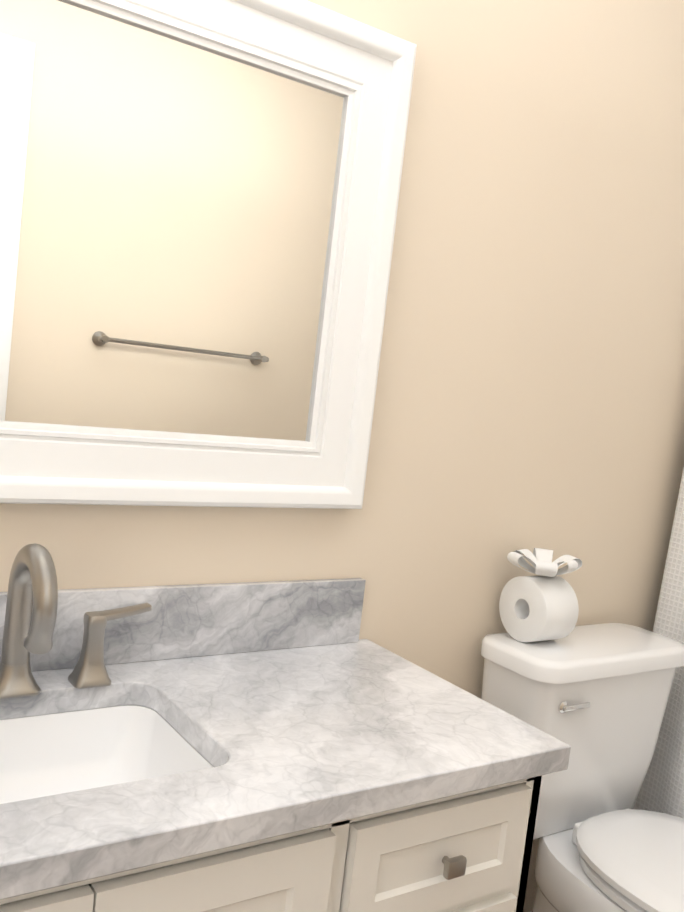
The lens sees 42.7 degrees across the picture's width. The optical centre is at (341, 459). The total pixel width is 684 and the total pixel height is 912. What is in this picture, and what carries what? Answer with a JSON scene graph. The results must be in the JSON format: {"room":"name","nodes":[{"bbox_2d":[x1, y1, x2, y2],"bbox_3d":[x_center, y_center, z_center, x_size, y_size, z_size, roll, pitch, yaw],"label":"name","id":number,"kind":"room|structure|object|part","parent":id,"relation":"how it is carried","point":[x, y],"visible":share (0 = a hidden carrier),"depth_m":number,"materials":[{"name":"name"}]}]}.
{"room":"bathroom","nodes":[
{"label":"bathroom","id":0,"kind":"room"},
{"bbox_2d":[0,0,683,911],"bbox_3d":[-0.048,-0.133,1.764,3.970,2.740,0.120,3,6,-35],"label":"wall","id":1,"kind":"structure","parent":0,"point":[530,386],"depth_m":1.94,"materials":[{"name":"beige paint"}]},
{"bbox_2d":[0,0,416,508],"bbox_3d":[-0.435,-0.374,1.355,1.256,0.895,0.052,3,6,-35],"label":"mirror","id":2,"kind":"object","parent":1,"relation":"attached to","point":[199,199],"visible":1,"depth_m":1.49,"materials":[{"name":"white paint"}]},
{"bbox_2d":[60,578,365,666],"bbox_3d":[-0.568,0.278,1.393,1.470,0.131,0.020,3,6,-35],"label":"backsplash","id":3,"kind":"structure","parent":1,"relation":"attached to","point":[215,618],"depth_m":1.63,"materials":[{"name":"grey stone"}]},
{"bbox_2d":[633,467,683,817],"bbox_3d":[1.304,0.312,1.665,0.238,2.155,1.670,3,6,-35],"label":"shower curtain","id":4,"kind":"object","parent":1,"relation":"attached to","point":[662,789],"visible":0.33,"depth_m":2.26,"materials":[{"name":"white fabric"}]},
{"bbox_3d":[0.288,1.395,1.155,3.970,0.100,1.910,3,6,-35],"label":"floor","id":5,"kind":"structure","parent":0,"visible":0},
{"bbox_2d":[0,763,567,911],"bbox_3d":[-0.461,0.832,1.223,1.480,0.830,0.568,3,6,-35],"label":"bathroom vanity","id":6,"kind":"object","parent":5,"relation":"on","point":[457,849],"depth_m":1.20,"materials":[{"name":"beige paint"}]},
{"bbox_2d":[0,639,570,886],"bbox_3d":[-0.414,0.401,1.189,1.504,0.040,0.559,3,6,-35],"label":"countertop","id":7,"kind":"structure","parent":6,"relation":"on","point":[285,735],"depth_m":1.30,"materials":[{"name":"grey stone"}]},
{"bbox_2d":[0,543,155,702],"bbox_3d":[-0.464,0.244,1.296,0.428,0.242,0.177,3,6,-35],"label":"faucet","id":8,"kind":"object","parent":7,"relation":"on","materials":[{"name":"silver metal"}]},
{"bbox_2d":[0,695,203,794],"bbox_3d":[-0.418,0.478,1.212,0.455,0.140,0.354,3,6,-35],"label":"sink","id":9,"kind":"object","parent":7,"relation":"in","point":[45,746],"depth_m":1.39,"materials":[{"name":"white ceramic"}]},
{"bbox_2d":[480,622,683,911],"bbox_3d":[0.695,0.892,1.839,0.535,0.868,0.826,3,6,-35],"label":"toilet","id":10,"kind":"object","parent":5,"relation":"on","point":[595,697],"visible":0.9,"depth_m":1.93,"materials":[{"name":"white ceramic"}]},
{"bbox_2d":[499,548,581,641],"bbox_3d":[0.447,0.313,1.980,0.174,0.194,0.171,3,6,-35],"label":"toilet paper roll","id":11,"kind":"object","parent":10,"relation":"on","point":[542,605],"visible":1,"depth_m":1.95,"materials":[{"name":"white paper"}]},
{"bbox_3d":[0.503,0.534,1.893,0.088,0.026,0.016,3,6,-35],"label":"lever","id":12,"kind":"part","parent":10,"relation":"part of","materials":[{"name":"silver metal"}]},
{"bbox_3d":[0.759,0.867,1.748,0.416,0.062,0.613,3,6,-35],"label":"seat","id":13,"kind":"part","parent":10,"relation":"part of","materials":[{"name":"white plastic"}]}
]}

